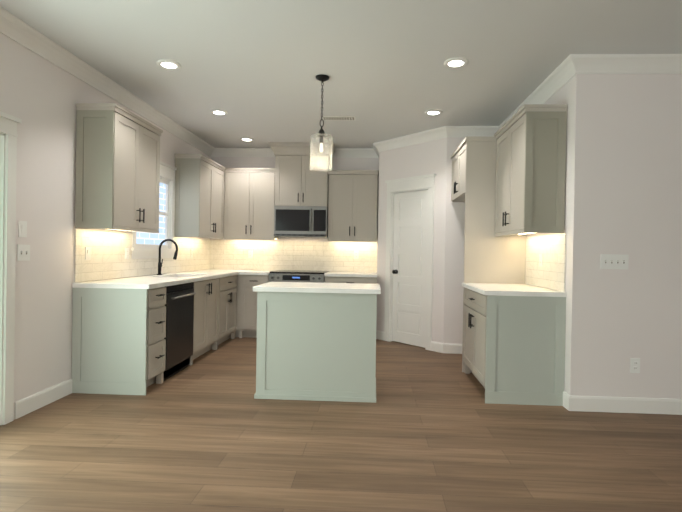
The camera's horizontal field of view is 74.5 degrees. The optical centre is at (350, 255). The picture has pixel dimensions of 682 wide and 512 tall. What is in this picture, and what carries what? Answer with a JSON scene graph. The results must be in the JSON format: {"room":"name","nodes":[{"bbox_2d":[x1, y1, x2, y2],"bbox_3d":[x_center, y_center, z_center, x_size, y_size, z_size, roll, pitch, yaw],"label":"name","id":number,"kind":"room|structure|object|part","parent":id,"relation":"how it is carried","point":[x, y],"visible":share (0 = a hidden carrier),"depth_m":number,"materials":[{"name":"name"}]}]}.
{"room":"kitchen","nodes":[
{"label":"kitchen","id":0,"kind":"room"},
{"bbox_2d":[0,33,210,401],"bbox_3d":[-2.471,-0.217,1.865,0.120,2.750,10.220,1,0,3],"label":"wall","id":1,"kind":"structure","parent":0,"point":[40,96],"depth_m":3.42,"materials":[{"name":"beige paint"}]},
{"bbox_2d":[18,221,26,236],"bbox_3d":[-2.338,-0.190,3.200,0.010,0.115,0.070,1,0,3],"label":"light switch","id":2,"kind":"object","parent":1,"relation":"attached to","point":[22,231],"visible":1,"depth_m":3.19,"materials":[{"name":"white plastic"}]},
{"bbox_2d":[17,244,29,260],"bbox_3d":[-2.337,-0.022,3.211,0.018,0.115,0.116,1,0,3],"label":"light switch","id":3,"kind":"object","parent":1,"relation":"attached to","point":[23,252],"visible":1,"depth_m":3.21,"materials":[{"name":"white plastic"}]},
{"bbox_2d":[14,379,72,418],"bbox_3d":[-2.346,1.089,3.459,0.014,0.118,0.610,1,0,3],"label":"baseboard","id":4,"kind":"structure","parent":1,"relation":"attached to","point":[31,403],"depth_m":3.40,"materials":[{"name":"white wood"}]},
{"bbox_2d":[0,111,176,424],"bbox_3d":[-2.381,0.033,3.331,0.160,2.230,4.605,1,0,3],"label":"trim","id":5,"kind":"structure","parent":1,"relation":"attached to","point":[8,144],"depth_m":3.08,"materials":[{"name":"white wood"}]},
{"bbox_3d":[-2.447,0.105,2.088,0.156,2.103,2.115,1,0,3],"label":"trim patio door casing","id":6,"kind":"part","parent":5,"relation":"part of","materials":[{"name":"white wood"}]},
{"bbox_3d":[-2.281,-0.533,5.120,0.160,1.120,1.015,1,0,3],"label":"trim window casing","id":7,"kind":"part","parent":5,"relation":"part of","materials":[{"name":"white wood"}]},
{"bbox_2d":[0,6,215,156],"bbox_3d":[-2.342,-1.533,1.850,0.092,0.115,9.980,1,0,3],"label":"crown molding","id":8,"kind":"structure","parent":1,"relation":"attached to","point":[30,38],"depth_m":3.81,"materials":[{"name":"white wood"}]},
{"bbox_2d":[75,103,162,230],"bbox_3d":[-2.120,-0.753,4.144,0.326,0.990,0.825,1,0,3],"label":"upper cabinet","id":9,"kind":"object","parent":1,"relation":"attached to","point":[117,166],"depth_m":3.77,"materials":[{"name":"beige paint"}]},
{"bbox_2d":[74,229,209,281],"bbox_3d":[-2.234,-0.009,5.302,0.009,0.445,3.087,1,0,3],"label":"backsplash","id":10,"kind":"structure","parent":1,"relation":"attached to","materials":[{"name":"tile"}]},
{"bbox_2d":[85,247,90,259],"bbox_3d":[-2.293,-0.019,3.915,0.010,0.115,0.070,1,0,3],"label":"outlet","id":11,"kind":"object","parent":10,"relation":"attached to","point":[87,253],"visible":1,"depth_m":3.91,"materials":[{"name":"white plastic"}]},
{"bbox_2d":[125,248,128,258],"bbox_3d":[-2.263,-0.023,4.539,0.008,0.115,0.070,1,0,3],"label":"outlet","id":12,"kind":"object","parent":10,"relation":"attached to","point":[126,253],"visible":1,"depth_m":4.53,"materials":[{"name":"white plastic"}]},
{"bbox_2d":[136,183,165,244],"bbox_3d":[-2.301,-0.497,5.121,0.006,0.826,0.799,1,0,3],"label":"window","id":13,"kind":"structure","parent":1,"relation":"in","point":[150,238],"depth_m":5.36,"materials":[{"name":"clear glass"}]},
{"bbox_2d":[174,155,226,238],"bbox_3d":[-1.990,-0.757,6.055,0.394,0.985,0.935,1,0,3],"label":"upper cabinet","id":14,"kind":"object","parent":1,"relation":"attached to","point":[200,182],"depth_m":5.61,"materials":[{"name":"beige paint"}]},
{"bbox_2d":[209,157,378,271],"bbox_3d":[1.505,-0.186,6.721,7.333,2.750,0.120,1,0,3],"label":"wall","id":15,"kind":"structure","parent":0,"point":[337,163],"depth_m":6.78,"materials":[{"name":"beige paint"}]},
{"bbox_2d":[227,168,278,238],"bbox_3d":[-1.470,-0.750,6.607,0.765,0.980,0.393,1,0,3],"label":"upper cabinet","id":16,"kind":"object","parent":15,"relation":"attached to","point":[249,216],"depth_m":6.48,"materials":[{"name":"beige paint"}]},
{"bbox_2d":[209,240,376,271],"bbox_3d":[-0.879,0.015,6.775,2.548,0.468,0.009,1,0,3],"label":"backsplash","id":17,"kind":"structure","parent":15,"relation":"attached to","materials":[{"name":"tile"}]},
{"bbox_2d":[248,250,252,257],"bbox_3d":[-1.522,-0.022,6.798,0.070,0.115,0.008,1,0,3],"label":"electrical outlet","id":18,"kind":"object","parent":17,"relation":"attached to","point":[250,253],"visible":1,"depth_m":6.80,"materials":[{"name":"white plastic"}]},
{"bbox_2d":[216,148,371,157],"bbox_3d":[-0.800,-1.543,6.713,2.443,0.115,0.110,1,0,3],"label":"crown molding","id":19,"kind":"structure","parent":15,"relation":"attached to","point":[220,152],"depth_m":6.73,"materials":[{"name":"white wood"}]},
{"bbox_2d":[267,143,338,206],"bbox_3d":[-0.698,-1.151,6.535,0.922,0.884,0.454,1,0,3],"label":"upper cabinet","id":20,"kind":"object","parent":15,"relation":"attached to","point":[292,182],"depth_m":6.39,"materials":[{"name":"beige paint"}]},
{"bbox_2d":[274,206,327,237],"bbox_3d":[-0.709,-0.491,6.540,0.754,0.428,0.430,1,0,3],"label":"over-the-range microwave","id":21,"kind":"object","parent":20,"relation":"attached to","point":[300,221],"visible":0.98,"depth_m":6.37,"materials":[{"name":"silver metal"}]},
{"bbox_2d":[328,171,378,241],"bbox_3d":[0.035,-0.715,6.565,0.706,0.960,0.327,1,0,3],"label":"upper cabinet","id":22,"kind":"object","parent":15,"relation":"attached to","point":[354,213],"depth_m":6.40,"materials":[{"name":"beige paint"}]},
{"bbox_2d":[354,251,358,258],"bbox_3d":[0.080,-0.010,6.717,0.070,0.115,0.008,1,0,3],"label":"electrical outlet","id":23,"kind":"object","parent":15,"relation":"attached to","point":[356,254],"visible":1,"depth_m":6.71,"materials":[{"name":"white plastic"}]},
{"bbox_2d":[0,337,681,511],"bbox_3d":[1.167,1.250,1.691,7.453,0.060,10.220,1,0,3],"label":"floor","id":24,"kind":"structure","parent":0,"point":[430,431],"depth_m":2.74,"materials":[{"name":"brown wood"}]},
{"bbox_2d":[72,285,167,394],"bbox_3d":[-2.003,0.711,3.914,0.632,0.880,0.368,1,0,3],"label":"base cabinet","id":25,"kind":"object","parent":24,"relation":"on","point":[118,334],"depth_m":3.74,"materials":[{"name":"beige paint"}]},
{"bbox_2d":[72,269,243,288],"bbox_3d":[-1.914,0.242,5.275,0.657,0.040,3.112,1,0,3],"label":"countertop","id":26,"kind":"structure","parent":25,"relation":"on","point":[153,281],"depth_m":4.43,"materials":[{"name":"white stone"}]},
{"bbox_2d":[157,239,177,274],"bbox_3d":[-2.083,0.014,5.117,0.240,0.411,0.084,1,0,3],"label":"faucet","id":27,"kind":"object","parent":26,"relation":"on","point":[160,262],"visible":1,"depth_m":5.09,"materials":[{"name":"black metal"}]},
{"bbox_2d":[163,282,195,381],"bbox_3d":[-1.903,0.712,4.403,0.571,0.874,0.607,1,0,3],"label":"dishwasher","id":28,"kind":"object","parent":24,"relation":"on","point":[179,304],"visible":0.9,"depth_m":4.35,"materials":[{"name":"black metal"}]},
{"bbox_2d":[168,277,223,364],"bbox_3d":[-1.942,0.703,5.133,0.632,0.880,0.835,1,0,3],"label":"base cabinet","id":29,"kind":"object","parent":24,"relation":"on","point":[208,323],"depth_m":5.11,"materials":[{"name":"beige paint"}]},
{"bbox_2d":[220,277,235,343],"bbox_3d":[-1.908,0.698,5.804,0.632,0.880,0.773,1,0,3],"label":"base cabinet","id":30,"kind":"object","parent":24,"relation":"on","point":[229,282],"depth_m":5.90,"materials":[{"name":"beige paint"}]},
{"bbox_2d":[236,273,269,337],"bbox_3d":[-1.348,0.703,6.460,0.461,0.880,0.694,1,0,3],"label":"base cabinet","id":31,"kind":"object","parent":24,"relation":"on","point":[246,299],"depth_m":6.18,"materials":[{"name":"beige paint"}]},
{"bbox_2d":[244,269,279,272],"bbox_3d":[-1.317,0.243,6.474,0.415,0.040,0.657,1,0,3],"label":"countertop","id":32,"kind":"structure","parent":31,"relation":"on","point":[245,270],"depth_m":6.65,"materials":[{"name":"white stone"}]},
{"bbox_2d":[269,270,328,282],"bbox_3d":[-0.736,0.688,6.418,0.754,0.931,0.683,1,0,3],"label":"range","id":33,"kind":"object","parent":24,"relation":"on","point":[296,276],"visible":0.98,"depth_m":6.11,"materials":[{"name":"silver metal"}]},
{"bbox_2d":[253,282,380,402],"bbox_3d":[-0.271,0.719,3.953,1.040,0.920,0.650,1,0,3],"label":"kitchen island","id":34,"kind":"object","parent":24,"relation":"on","point":[316,341],"visible":1,"depth_m":3.67,"materials":[{"name":"paint"}]},
{"bbox_2d":[253,282,380,293],"bbox_3d":[-0.263,0.279,3.949,1.040,0.039,0.650,1,0,3],"label":"island countertop","id":35,"kind":"structure","parent":34,"relation":"on","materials":[{"name":"white stone"}]},
{"bbox_2d":[325,273,376,283],"bbox_3d":[0.007,0.726,6.423,0.718,0.880,0.632,1,0,3],"label":"base cabinet","id":36,"kind":"object","parent":24,"relation":"on","point":[365,280],"depth_m":6.11,"materials":[{"name":"beige paint"}]},
{"bbox_2d":[324,273,375,276],"bbox_3d":[0.015,0.266,6.407,0.717,0.040,0.657,1,0,3],"label":"countertop","id":37,"kind":"structure","parent":36,"relation":"on","point":[326,274],"depth_m":6.09,"materials":[{"name":"white stone"}]},
{"bbox_2d":[451,104,567,371],"bbox_3d":[1.460,-0.020,4.570,0.663,2.448,1.787,1,0,3],"label":"tall cabinet","id":38,"kind":"object","parent":24,"relation":"on","point":[508,185],"visible":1,"depth_m":4.29,"materials":[{"name":"beige paint"}]},
{"bbox_2d":[462,234,565,405],"bbox_3d":[1.428,0.509,4.115,0.663,1.395,0.958,1,0,3],"label":"base cabinet","id":39,"kind":"object","parent":24,"relation":"on","point":[513,343],"visible":0.98,"depth_m":3.65,"materials":[{"name":"beige paint"}]},
{"bbox_2d":[462,283,565,296],"bbox_3d":[1.438,0.306,4.113,0.650,0.039,0.958,1,0,3],"label":"countertop","id":40,"kind":"structure","parent":39,"relation":"on","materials":[{"name":"white stone"}]},
{"bbox_2d":[0,0,681,148],"bbox_3d":[1.214,-1.569,1.670,7.453,0.080,10.220,1,0,3],"label":"ceiling","id":41,"kind":"structure","parent":0,"point":[253,68],"depth_m":3.44,"materials":[{"name":"paint"}]},
{"bbox_2d":[156,59,180,69],"bbox_3d":[-1.510,-1.583,3.720,0.188,0.012,0.188,1,0,3],"label":"recessed light","id":42,"kind":"object","parent":41,"relation":"in","point":[177,64],"depth_m":3.70,"materials":[{"name":"white plastic"}]},
{"bbox_3d":[-1.510,-1.582,3.720,0.118,0.008,0.118,1,0,3],"label":"recessed ceiling light lens","id":43,"kind":"part","parent":42,"relation":"part of","materials":[{"name":"white plastic"}]},
{"bbox_2d":[210,109,227,114],"bbox_3d":[-1.464,-1.592,4.984,0.188,0.012,0.188,1,0,3],"label":"recessed light","id":44,"kind":"object","parent":41,"relation":"in","point":[214,110],"visible":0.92,"depth_m":4.94,"materials":[{"name":"white plastic"}]},
{"bbox_2d":[310,74,332,170],"bbox_3d":[-0.256,-1.165,3.945,0.197,0.809,0.197,1,0,3],"label":"pendant light","id":45,"kind":"object","parent":41,"relation":"hanging from","point":[321,134],"visible":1,"depth_m":3.93,"materials":[{"name":"clear glass"}]},
{"bbox_3d":[-0.260,-0.906,3.947,0.197,0.292,0.197,1,0,3],"label":"lamp shade","id":46,"kind":"part","parent":45,"relation":"part of","materials":[{"name":"clear glass"}]},
{"bbox_2d":[322,116,355,120],"bbox_3d":[-0.137,-1.572,5.138,0.380,0.009,0.150,1,0,3],"label":"ceiling vent","id":47,"kind":"object","parent":41,"relation":"in","point":[338,118],"visible":0.98,"depth_m":5.13,"materials":[{"name":"white metal"}]},
{"bbox_2d":[425,109,441,114],"bbox_3d":[0.894,-1.551,4.860,0.188,0.012,0.188,1,0,3],"label":"recessed light","id":48,"kind":"object","parent":41,"relation":"in","point":[436,110],"depth_m":4.84,"materials":[{"name":"white plastic"}]},
{"bbox_3d":[0.894,-1.550,4.860,0.118,0.008,0.118,1,0,3],"label":"recessed ceiling light lens","id":49,"kind":"part","parent":48,"relation":"part of","materials":[{"name":"white plastic"}]},
{"bbox_2d":[444,57,467,67],"bbox_3d":[0.841,-1.543,3.591,0.188,0.012,0.188,1,0,3],"label":"recessed light","id":50,"kind":"object","parent":41,"relation":"in","point":[463,60],"depth_m":3.57,"materials":[{"name":"white plastic"}]},
{"bbox_3d":[0.841,-1.542,3.591,0.118,0.008,0.118,1,0,3],"label":"recessed ceiling light lens","id":51,"kind":"part","parent":50,"relation":"part of","materials":[{"name":"white plastic"}]},
{"bbox_2d":[376,138,446,342],"bbox_3d":[0.812,-0.192,5.950,0.120,2.750,1.153,1,1,-42],"label":"wall","id":52,"kind":"structure","parent":0,"point":[425,158],"depth_m":5.71,"materials":[{"name":"beige paint"}]},
{"bbox_2d":[372,126,443,157],"bbox_3d":[0.750,-1.512,6.039,0.907,0.115,1.080,1,0,3],"label":"crown molding","id":53,"kind":"structure","parent":52,"relation":"attached to","point":[436,133],"depth_m":5.87,"materials":[{"name":"white wood"}]},
{"bbox_2d":[384,173,435,350],"bbox_3d":[0.795,0.078,5.940,0.154,2.210,0.840,1,1,-42],"label":"door frame","id":54,"kind":"structure","parent":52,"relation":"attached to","point":[416,183],"depth_m":5.90,"materials":[{"name":"white wood"}]},
{"bbox_2d":[392,190,427,347],"bbox_3d":[0.790,0.162,5.938,0.034,2.017,0.598,1,1,-42],"label":"pantry door","id":55,"kind":"structure","parent":52,"relation":"in","point":[410,266],"depth_m":5.93,"materials":[{"name":"white wood"}]},
{"bbox_2d":[443,137,464,343],"bbox_3d":[1.501,-0.177,5.525,0.689,2.750,0.120,1,0,3],"label":"wall","id":56,"kind":"structure","parent":0,"point":[454,269],"depth_m":5.48,"materials":[{"name":"beige paint"}]},
{"bbox_2d":[444,126,495,137],"bbox_3d":[1.445,-1.495,5.413,0.620,0.115,0.092,1,0,3],"label":"crown molding","id":57,"kind":"structure","parent":56,"relation":"attached to","point":[449,131],"depth_m":5.41,"materials":[{"name":"white wood"}]},
{"bbox_2d":[527,74,591,395],"bbox_3d":[1.856,-0.164,4.538,0.120,2.750,2.055,1,0,3],"label":"wall","id":58,"kind":"structure","parent":0,"point":[574,93],"depth_m":3.52,"materials":[{"name":"beige paint"}]},
{"bbox_2d":[496,61,571,131],"bbox_3d":[1.769,-1.483,4.484,0.092,0.115,1.915,1,0,3],"label":"crown molding","id":59,"kind":"structure","parent":58,"relation":"attached to","point":[556,80],"depth_m":3.99,"materials":[{"name":"white wood"}]},
{"bbox_2d":[525,234,565,291],"bbox_3d":[1.763,0.053,4.107,0.009,0.472,0.933,1,0,3],"label":"backsplash","id":60,"kind":"structure","parent":58,"relation":"attached to","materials":[{"name":"tile"}]},
{"bbox_2d":[586,74,681,398],"bbox_3d":[3.378,-0.131,3.493,3.026,2.750,0.120,1,0,3],"label":"wall","id":61,"kind":"structure","parent":0,"point":[635,309],"depth_m":3.49,"materials":[{"name":"beige paint"}]},
{"bbox_2d":[601,254,628,268],"bbox_3d":[2.051,0.046,3.491,0.205,0.111,0.018,1,0,3],"label":"light switch","id":62,"kind":"object","parent":61,"relation":"attached to","point":[613,261],"visible":1,"depth_m":3.48,"materials":[{"name":"white plastic"}]},
{"bbox_2d":[564,54,681,77],"bbox_3d":[3.237,-1.450,3.385,3.135,0.115,0.092,1,0,3],"label":"crown molding","id":63,"kind":"structure","parent":61,"relation":"attached to","point":[574,64],"depth_m":3.44,"materials":[{"name":"white wood"}]},
{"bbox_2d":[565,393,681,414],"bbox_3d":[3.265,1.183,3.450,3.117,0.118,0.034,1,0,3],"label":"baseboard","id":64,"kind":"structure","parent":61,"relation":"attached to","point":[572,403],"depth_m":3.49,"materials":[{"name":"white wood"}]},
{"bbox_2d":[630,358,639,372],"bbox_3d":[2.215,0.857,3.493,0.070,0.115,0.008,1,0,3],"label":"outlet","id":65,"kind":"object","parent":61,"relation":"attached to","point":[634,365],"visible":1,"depth_m":3.49,"materials":[{"name":"white plastic"}]}
]}

